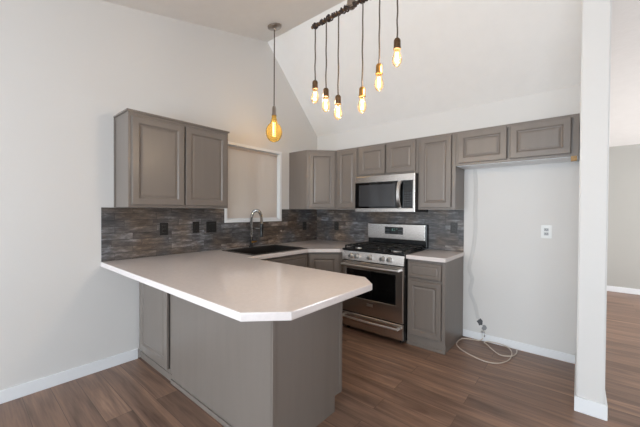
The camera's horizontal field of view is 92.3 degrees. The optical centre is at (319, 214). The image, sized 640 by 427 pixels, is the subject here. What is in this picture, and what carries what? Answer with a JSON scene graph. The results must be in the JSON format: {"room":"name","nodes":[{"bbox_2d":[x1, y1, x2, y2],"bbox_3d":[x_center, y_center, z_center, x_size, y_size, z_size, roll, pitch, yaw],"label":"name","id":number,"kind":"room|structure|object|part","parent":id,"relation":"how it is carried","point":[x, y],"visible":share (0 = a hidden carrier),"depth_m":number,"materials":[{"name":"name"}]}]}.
{"room":"kitchen","nodes":[
{"label":"kitchen","id":0,"kind":"room"},
{"bbox_2d":[0,0,316,390],"bbox_3d":[-2.364,-0.449,2.009,0.140,3.505,7.318,1,1,40],"label":"wall","id":1,"kind":"structure","parent":0,"point":[67,67],"depth_m":2.46,"materials":[{"name":"white paint"}]},
{"bbox_2d":[0,348,137,403],"bbox_3d":[-3.113,1.266,1.032,0.013,0.090,4.560,1,1,40],"label":"baseboard","id":2,"kind":"structure","parent":1,"relation":"attached to","point":[37,385],"depth_m":2.38,"materials":[{"name":"white wood"}]},
{"bbox_2d":[113,108,229,207],"bbox_3d":[-1.336,-0.451,2.867,0.330,0.777,0.926,1,1,40],"label":"upper cabinet","id":3,"kind":"object","parent":1,"relation":"attached to","point":[160,161],"visible":1,"depth_m":2.65,"materials":[{"name":"paint"}]},
{"bbox_3d":[-1.357,-0.435,2.601,0.021,0.707,0.422,1,1,40],"label":"door","id":4,"kind":"part","parent":3,"relation":"part of","materials":[{"name":"paint"}]},
{"bbox_3d":[-1.337,-0.832,2.865,0.322,0.015,0.926,1,1,40],"label":"trim","id":5,"kind":"part","parent":3,"relation":"part of","materials":[{"name":"paint"}]},
{"bbox_3d":[-1.077,-0.437,2.935,0.021,0.707,0.422,1,1,40],"label":"door","id":6,"kind":"part","parent":3,"relation":"part of","materials":[{"name":"paint"}]},
{"bbox_2d":[101,207,316,261],"bbox_3d":[-0.935,0.159,3.604,0.008,0.452,2.743,1,1,40],"label":"backsplash","id":7,"kind":"structure","parent":1,"relation":"attached to","point":[126,233],"depth_m":3.08,"materials":[{"name":"tile"}]},
{"bbox_2d":[160,223,167,234],"bbox_3d":[-1.488,0.138,2.933,0.009,0.120,0.078,1,1,40],"label":"wall outlet","id":8,"kind":"object","parent":7,"relation":"attached to","point":[163,226],"visible":1,"depth_m":2.93,"materials":[{"name":"black plastic"}]},
{"bbox_2d":[193,221,198,232],"bbox_3d":[-1.282,0.131,3.178,0.009,0.118,0.072,1,1,40],"label":"light switch","id":9,"kind":"object","parent":7,"relation":"attached to","point":[195,224],"visible":1,"depth_m":3.18,"materials":[{"name":"black plastic"}]},
{"bbox_2d":[206,221,215,232],"bbox_3d":[-1.169,0.132,3.312,0.009,0.118,0.118,1,1,40],"label":"light switch","id":10,"kind":"object","parent":7,"relation":"attached to","point":[210,225],"visible":1,"depth_m":3.30,"materials":[{"name":"black plastic"}]},
{"bbox_2d":[224,141,281,222],"bbox_3d":[-0.842,-0.371,3.807,0.149,0.917,0.863,1,1,40],"label":"window","id":11,"kind":"structure","parent":1,"relation":"in","point":[279,154],"depth_m":4.02,"materials":[{"name":"white"}]},
{"bbox_2d":[227,145,276,219],"bbox_3d":[-0.827,-0.369,3.785,0.032,0.848,0.775,1,1,40],"label":"roller shade","id":12,"kind":"object","parent":11,"relation":"attached to","point":[252,174],"visible":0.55,"depth_m":3.76,"materials":[{"name":"fabric"}]},
{"bbox_2d":[289,150,341,209],"bbox_3d":[-0.005,-0.456,4.237,0.601,0.770,0.587,1,1,40],"label":"upper cabinet","id":13,"kind":"object","parent":1,"relation":"attached to","point":[312,173],"visible":0.91,"depth_m":4.01,"materials":[{"name":"paint"}]},
{"bbox_3d":[-0.003,-0.837,4.232,0.601,0.008,0.587,1,1,40],"label":"trim","id":14,"kind":"part","parent":13,"relation":"part of","materials":[{"name":"paint"}]},
{"bbox_3d":[0.026,-0.449,4.005,0.337,0.718,0.021,0,1,-5],"label":"door","id":15,"kind":"part","parent":13,"relation":"part of","materials":[{"name":"paint"}]},
{"bbox_2d":[0,291,639,426],"bbox_3d":[1.345,1.384,1.296,6.900,0.100,11.100,1,1,40],"label":"floor","id":16,"kind":"structure","parent":0,"point":[387,382],"depth_m":2.27,"materials":[{"name":"brown wood"}]},
{"bbox_2d":[139,282,171,379],"bbox_3d":[-1.202,0.867,2.816,0.628,0.868,0.621,1,1,40],"label":"base cabinet","id":17,"kind":"object","parent":16,"relation":"on","point":[155,305],"visible":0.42,"depth_m":2.55,"materials":[{"name":"paint"}]},
{"bbox_3d":[-1.393,1.275,2.597,0.628,0.055,0.006,1,1,40],"label":"moulding","id":18,"kind":"part","parent":17,"relation":"part of","materials":[{"name":"paint"}]},
{"bbox_2d":[170,295,341,426],"bbox_3d":[-0.502,0.878,2.242,1.179,0.868,0.637,1,1,40],"label":"base cabinet","id":19,"kind":"object","parent":16,"relation":"on","point":[288,373],"visible":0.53,"depth_m":1.88,"materials":[{"name":"grey wood"}]},
{"bbox_3d":[-0.707,1.299,2.009,1.172,0.030,0.011,1,1,40],"label":"shoe moulding","id":20,"kind":"part","parent":19,"relation":"part of","materials":[{"name":"paint"}]},
{"bbox_3d":[-0.701,0.879,2.017,1.160,0.868,0.014,1,1,40],"label":"panel","id":21,"kind":"part","parent":19,"relation":"part of","materials":[{"name":"paint"}]},
{"bbox_3d":[-0.245,0.887,1.635,0.005,0.868,0.020,1,1,40],"label":"corner trim","id":22,"kind":"part","parent":19,"relation":"part of","materials":[{"name":"paint"}]},
{"bbox_3d":[-0.056,0.885,1.874,0.012,0.868,0.622,1,1,40],"label":"panel","id":23,"kind":"part","parent":19,"relation":"part of","materials":[{"name":"paint"}]},
{"bbox_2d":[261,253,306,266],"bbox_3d":[-0.679,0.863,3.404,0.675,0.868,0.888,1,1,40],"label":"base cabinet","id":24,"kind":"object","parent":16,"relation":"on","point":[296,259],"visible":0.06,"depth_m":3.34,"materials":[{"name":"paint"}]},
{"bbox_3d":[-0.444,0.817,3.206,0.019,0.768,0.888,1,1,40],"label":"frame","id":25,"kind":"part","parent":24,"relation":"part of","materials":[{"name":"paint"}]},
{"bbox_2d":[307,252,343,325],"bbox_3d":[0.012,0.860,4.012,0.949,0.868,0.924,1,1,40],"label":"base cabinet","id":26,"kind":"object","parent":16,"relation":"on","point":[327,261],"visible":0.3,"depth_m":3.55,"materials":[{"name":"paint"}]},
{"bbox_2d":[101,240,371,321],"bbox_3d":[-0.136,0.418,2.936,2.095,0.039,2.756,1,1,40],"label":"countertop","id":27,"kind":"structure","parent":26,"relation":"on","point":[237,286],"depth_m":1.90,"materials":[{"name":"stone"}]},
{"bbox_2d":[249,209,263,246],"bbox_3d":[-0.747,0.160,3.601,0.242,0.454,0.056,1,1,40],"label":"kitchen faucet","id":28,"kind":"object","parent":27,"relation":"on","point":[254,210],"visible":1,"depth_m":3.62,"materials":[{"name":"silver metal"}]},
{"bbox_2d":[222,244,306,255],"bbox_3d":[-0.604,0.486,3.432,0.546,0.207,0.765,1,1,40],"label":"sink","id":29,"kind":"object","parent":27,"relation":"in","point":[257,250],"visible":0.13,"depth_m":3.63,"materials":[{"name":"black metal"}]},
{"bbox_3d":[0.046,0.818,3.558,0.350,0.723,0.021,0,1,-5],"label":"door","id":30,"kind":"part","parent":26,"relation":"part of","materials":[{"name":"paint"}]},
{"bbox_2d":[341,223,428,342],"bbox_3d":[0.724,0.709,3.523,0.769,1.190,0.737,1,1,40],"label":"gas range","id":31,"kind":"object","parent":16,"relation":"on","point":[382,310],"visible":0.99,"depth_m":3.29,"materials":[{"name":"silver metal"}]},
{"bbox_3d":[0.514,0.557,3.268,0.698,0.022,0.067,1,1,40],"label":"handle","id":32,"kind":"part","parent":31,"relation":"part of","materials":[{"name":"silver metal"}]},
{"bbox_3d":[0.509,1.140,3.273,0.699,0.023,0.072,1,1,40],"label":"handle","id":33,"kind":"part","parent":31,"relation":"part of","materials":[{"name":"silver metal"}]},
{"bbox_3d":[0.543,1.181,3.314,0.753,0.158,0.033,1,1,40],"label":"storage drawer","id":34,"kind":"part","parent":31,"relation":"part of","materials":[{"name":"silver metal"}]},
{"bbox_3d":[0.545,0.807,3.309,0.753,0.567,0.033,1,1,40],"label":"oven door","id":35,"kind":"part","parent":31,"relation":"part of","materials":[{"name":"silver metal"}]},
{"bbox_3d":[0.548,0.461,3.306,0.757,0.098,0.032,1,1,40],"label":"control panel","id":36,"kind":"part","parent":31,"relation":"part of","materials":[{"name":"silver metal"}]},
{"bbox_2d":[342,246,424,255],"bbox_3d":[0.726,0.398,3.517,0.759,0.022,0.553,1,1,40],"label":"cooktop","id":37,"kind":"object","parent":31,"relation":"in","point":[354,249],"depth_m":3.33,"materials":[{"name":"black metal"}]},
{"bbox_2d":[407,256,463,354],"bbox_3d":[1.211,0.876,3.212,0.379,0.868,0.607,1,1,40],"label":"base cabinet","id":38,"kind":"object","parent":16,"relation":"on","point":[435,289],"visible":0.89,"depth_m":3.00,"materials":[{"name":"paint"}]},
{"bbox_3d":[1.016,0.550,2.992,0.326,0.153,0.021,1,1,40],"label":"drawer","id":39,"kind":"part","parent":38,"relation":"part of","materials":[{"name":"paint"}]},
{"bbox_3d":[1.014,0.925,2.996,0.326,0.537,0.021,1,1,40],"label":"door","id":40,"kind":"part","parent":38,"relation":"part of","materials":[{"name":"paint"}]},
{"bbox_3d":[1.035,0.833,3.003,0.372,0.778,0.019,1,1,40],"label":"frame","id":41,"kind":"part","parent":38,"relation":"part of","materials":[{"name":"paint"}]},
{"bbox_2d":[406,249,463,262],"bbox_3d":[1.210,0.423,3.200,0.383,0.039,0.621,1,1,40],"label":"countertop","id":42,"kind":"structure","parent":38,"relation":"on","point":[443,256],"depth_m":3.06,"materials":[{"name":"stone"}]},
{"bbox_2d":[456,338,516,363],"bbox_3d":[1.578,1.293,2.965,0.512,0.042,0.474,1,1,40],"label":"tube","id":43,"kind":"object","parent":16,"relation":"on","point":[461,338],"visible":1,"depth_m":2.92,"materials":[{"name":"beige plastic"}]},
{"bbox_2d":[101,0,639,146],"bbox_3d":[1.361,-1.458,1.262,6.780,1.486,10.980,1,1,40],"label":"ceiling","id":44,"kind":"structure","parent":0,"point":[456,54],"depth_m":3.12,"materials":[{"name":"paint"}]},
{"bbox_2d":[266,23,281,141],"bbox_3d":[-0.517,-1.480,3.469,0.184,1.324,0.184,1,1,40],"label":"pendant light","id":45,"kind":"object","parent":44,"relation":"hanging from","point":[274,27],"visible":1,"depth_m":3.46,"materials":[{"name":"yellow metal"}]},
{"bbox_2d":[272,106,275,115],"bbox_3d":[-0.518,-1.174,3.473,0.054,0.108,0.054,1,1,40],"label":"socket","id":46,"kind":"object","parent":45,"relation":"attached to","point":[273,108],"depth_m":3.45,"materials":[{"name":"silver metal"}]},
{"bbox_3d":[-0.520,-0.970,3.475,0.184,0.303,0.184,1,1,40],"label":"globe bulb","id":47,"kind":"part","parent":45,"relation":"part of","materials":[{"name":"orange glass"}]},
{"bbox_3d":[-0.516,-1.657,3.467,0.011,0.877,0.011,0,1,-27],"label":"cord","id":48,"kind":"part","parent":45,"relation":"part of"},
{"bbox_2d":[311,0,401,119],"bbox_3d":[0.243,-1.265,1.815,0.771,1.341,0.131,1,1,40],"label":"chandelier","id":49,"kind":"object","parent":44,"relation":"hanging from","point":[351,4],"visible":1,"depth_m":1.88,"materials":[{"name":"brown metal"}]},
{"bbox_2d":[312,80,317,90],"bbox_3d":[-0.033,-0.862,2.046,0.041,0.062,0.040,1,1,40],"label":"socket","id":50,"kind":"object","parent":49,"relation":"attached to","point":[314,84],"depth_m":2.03,"materials":[{"name":"brown metal"}]},
{"bbox_3d":[-0.032,-1.064,2.044,0.010,0.363,0.010,1,1,40],"label":"cord","id":51,"kind":"part","parent":49,"relation":"part of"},
{"bbox_2d":[323,88,328,98],"bbox_3d":[0.038,-0.787,1.987,0.041,0.062,0.040,1,1,40],"label":"socket","id":52,"kind":"object","parent":49,"relation":"attached to","point":[325,91],"depth_m":1.97,"materials":[{"name":"brown metal"}]},
{"bbox_3d":[0.040,-1.028,1.984,0.010,0.441,0.010,1,1,40],"label":"cord","id":53,"kind":"part","parent":49,"relation":"part of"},
{"bbox_2d":[335,95,340,105],"bbox_3d":[0.113,-0.718,1.925,0.041,0.062,0.040,1,1,40],"label":"socket","id":54,"kind":"object","parent":49,"relation":"attached to","point":[337,98],"depth_m":1.91,"materials":[{"name":"brown metal"}]},
{"bbox_3d":[0.115,-0.995,1.921,0.010,0.513,0.010,1,1,40],"label":"cord","id":55,"kind":"part","parent":49,"relation":"part of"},
{"bbox_2d":[359,86,365,97],"bbox_3d":[0.249,-0.722,1.811,0.041,0.062,0.040,1,1,40],"label":"socket","id":56,"kind":"object","parent":49,"relation":"attached to","point":[362,89],"depth_m":1.80,"materials":[{"name":"gold metal"}]},
{"bbox_3d":[0.250,-0.998,1.807,0.010,0.511,0.010,1,1,40],"label":"cord","id":57,"kind":"part","parent":49,"relation":"part of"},
{"bbox_2d":[375,63,382,75],"bbox_3d":[0.334,-0.822,1.738,0.041,0.062,0.040,1,1,40],"label":"socket","id":58,"kind":"object","parent":49,"relation":"attached to","point":[379,72],"depth_m":1.72,"materials":[{"name":"gold metal"}]},
{"bbox_3d":[0.336,-1.048,1.735,0.010,0.409,0.010,1,1,40],"label":"cord","id":59,"kind":"part","parent":49,"relation":"part of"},
{"bbox_2d":[393,37,400,50],"bbox_3d":[0.418,-0.925,1.667,0.041,0.062,0.040,1,1,40],"label":"socket","id":60,"kind":"object","parent":49,"relation":"attached to","point":[397,42],"depth_m":1.65,"materials":[{"name":"brown metal"}]},
{"bbox_3d":[0.419,-1.098,1.665,0.010,0.306,0.010,1,1,40],"label":"cord","id":61,"kind":"part","parent":49,"relation":"part of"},
{"bbox_2d":[317,85,580,354],"bbox_3d":[1.160,0.058,3.739,3.041,2.491,0.140,1,1,40],"label":"wall","id":62,"kind":"structure","parent":0,"point":[525,288],"depth_m":3.00,"materials":[{"name":"white paint"}]},
{"bbox_2d":[336,147,358,209],"bbox_3d":[0.440,-0.453,4.031,0.342,0.774,0.331,1,1,40],"label":"upper cabinet","id":63,"kind":"object","parent":62,"relation":"attached to","point":[347,159],"visible":0.71,"depth_m":3.91,"materials":[{"name":"paint"}]},
{"bbox_2d":[359,138,418,176],"bbox_3d":[0.865,-0.645,3.673,0.761,0.378,0.331,1,1,40],"label":"upper cabinet","id":64,"kind":"object","parent":62,"relation":"attached to","point":[397,157],"visible":0.77,"depth_m":3.52,"materials":[{"name":"paint"}]},
{"bbox_3d":[0.622,-0.646,3.675,0.346,0.334,0.021,1,1,40],"label":"door","id":65,"kind":"part","parent":64,"relation":"part of","materials":[{"name":"paint"}]},
{"bbox_2d":[355,173,427,211],"bbox_3d":[0.821,-0.240,3.622,0.751,0.418,0.453,1,1,40],"label":"microwave","id":66,"kind":"object","parent":64,"relation":"attached to","point":[394,192],"visible":0.99,"depth_m":3.46,"materials":[{"name":"silver metal"}]},
{"bbox_3d":[0.676,-0.225,3.549,0.623,0.302,0.030,1,1,40],"label":"door","id":67,"kind":"part","parent":66,"relation":"part of","materials":[{"name":"black glass"}]},
{"bbox_3d":[0.856,-0.221,3.338,0.042,0.298,0.064,1,1,40],"label":"handle","id":68,"kind":"part","parent":66,"relation":"part of","materials":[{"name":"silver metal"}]},
{"bbox_3d":[0.955,-0.220,3.315,0.106,0.302,0.029,1,1,40],"label":"control panel","id":69,"kind":"part","parent":66,"relation":"part of","materials":[{"name":"black glass"}]},
{"bbox_3d":[1.005,-0.219,3.274,0.022,0.302,0.028,1,1,40],"label":"trim","id":70,"kind":"part","parent":66,"relation":"part of","materials":[{"name":"silver metal"}]},
{"bbox_3d":[0.903,-0.641,3.438,0.350,0.334,0.021,1,1,40],"label":"door","id":71,"kind":"part","parent":64,"relation":"part of","materials":[{"name":"paint"}]},
{"bbox_2d":[317,210,463,251],"bbox_3d":[0.752,0.164,3.985,2.084,0.452,0.008,1,1,40],"label":"backsplash","id":72,"kind":"structure","parent":62,"relation":"attached to","point":[353,226],"depth_m":3.87,"materials":[{"name":"tile"}]},
{"bbox_2d":[334,222,338,229],"bbox_3d":[0.235,0.164,4.407,0.075,0.118,0.009,1,1,40],"label":"wall outlet","id":73,"kind":"object","parent":72,"relation":"attached to","point":[336,224],"visible":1,"depth_m":4.40,"materials":[{"name":"grey plastic"}]},
{"bbox_2d":[450,222,457,232],"bbox_3d":[1.469,0.145,3.371,0.075,0.118,0.009,1,1,40],"label":"wall outlet","id":74,"kind":"object","parent":72,"relation":"attached to","point":[453,225],"visible":1,"depth_m":3.37,"materials":[{"name":"grey plastic"}]},
{"bbox_2d":[418,132,463,209],"bbox_3d":[1.303,-0.440,3.306,0.382,0.774,0.331,1,1,40],"label":"upper cabinet","id":75,"kind":"object","parent":62,"relation":"attached to","point":[440,181],"visible":0.98,"depth_m":3.17,"materials":[{"name":"paint"}]},
{"bbox_3d":[1.196,-0.439,3.194,0.325,0.730,0.021,1,1,40],"label":"door","id":76,"kind":"part","parent":75,"relation":"part of","materials":[{"name":"paint"}]},
{"bbox_2d":[467,169,479,318],"bbox_3d":[1.631,0.310,3.250,0.131,1.575,0.004,1,1,40],"label":"plaster patch","id":77,"kind":"object","parent":62,"relation":"attached to","point":[474,170],"visible":1,"depth_m":3.25,"materials":[{"name":"grey paint"}]},
{"bbox_2d":[456,113,579,169],"bbox_3d":[1.812,-0.629,2.877,0.941,0.378,0.331,1,1,40],"label":"upper cabinet","id":78,"kind":"object","parent":62,"relation":"attached to","point":[554,139],"visible":1,"depth_m":2.72,"materials":[{"name":"paint"}]},
{"bbox_3d":[1.529,-0.651,2.912,0.417,0.295,0.021,1,1,40],"label":"door","id":79,"kind":"part","parent":78,"relation":"part of","materials":[{"name":"paint"}]},
{"bbox_3d":[1.871,-0.645,2.625,0.425,0.295,0.021,1,1,40],"label":"door","id":80,"kind":"part","parent":78,"relation":"part of","materials":[{"name":"paint"}]},
{"bbox_2d":[463,329,574,363],"bbox_3d":[1.906,1.279,3.020,0.942,0.075,0.013,1,1,40],"label":"baseboard","id":81,"kind":"structure","parent":62,"relation":"attached to","point":[562,356],"depth_m":2.96,"materials":[{"name":"white wood"}]},
{"bbox_2d":[541,225,551,237],"bbox_3d":[2.100,0.160,2.852,0.082,0.120,0.009,1,1,40],"label":"wall outlet","id":82,"kind":"object","parent":62,"relation":"attached to","point":[546,230],"visible":1,"depth_m":2.85,"materials":[{"name":"white plastic"}]},
{"bbox_2d":[576,0,611,403],"bbox_3d":[3.246,-0.411,3.738,0.144,3.453,4.495,1,1,40],"label":"wall partition","id":83,"kind":"structure","parent":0,"point":[596,14],"depth_m":2.02,"materials":[{"name":"white paint"}]},
{"bbox_2d":[574,353,607,420],"bbox_3d":[3.234,1.265,3.752,0.166,0.100,4.508,1,1,40],"label":"baseboard","id":84,"kind":"structure","parent":83,"relation":"attached to","point":[582,405],"depth_m":2.03,"materials":[{"name":"white"}]},
{"bbox_2d":[607,144,639,288],"bbox_3d":[6.113,0.025,4.359,3.456,2.600,0.140,1,1,40],"label":"wall","id":85,"kind":"structure","parent":0,"point":[623,248],"depth_m":5.14,"materials":[{"name":"grey paint"}]},
{"bbox_2d":[607,286,639,294],"bbox_3d":[6.007,1.279,4.357,3.303,0.090,0.013,1,1,40],"label":"baseboard","id":86,"kind":"structure","parent":85,"relation":"attached to","point":[609,288],"depth_m":5.14,"materials":[{"name":"white wood"}]}
]}

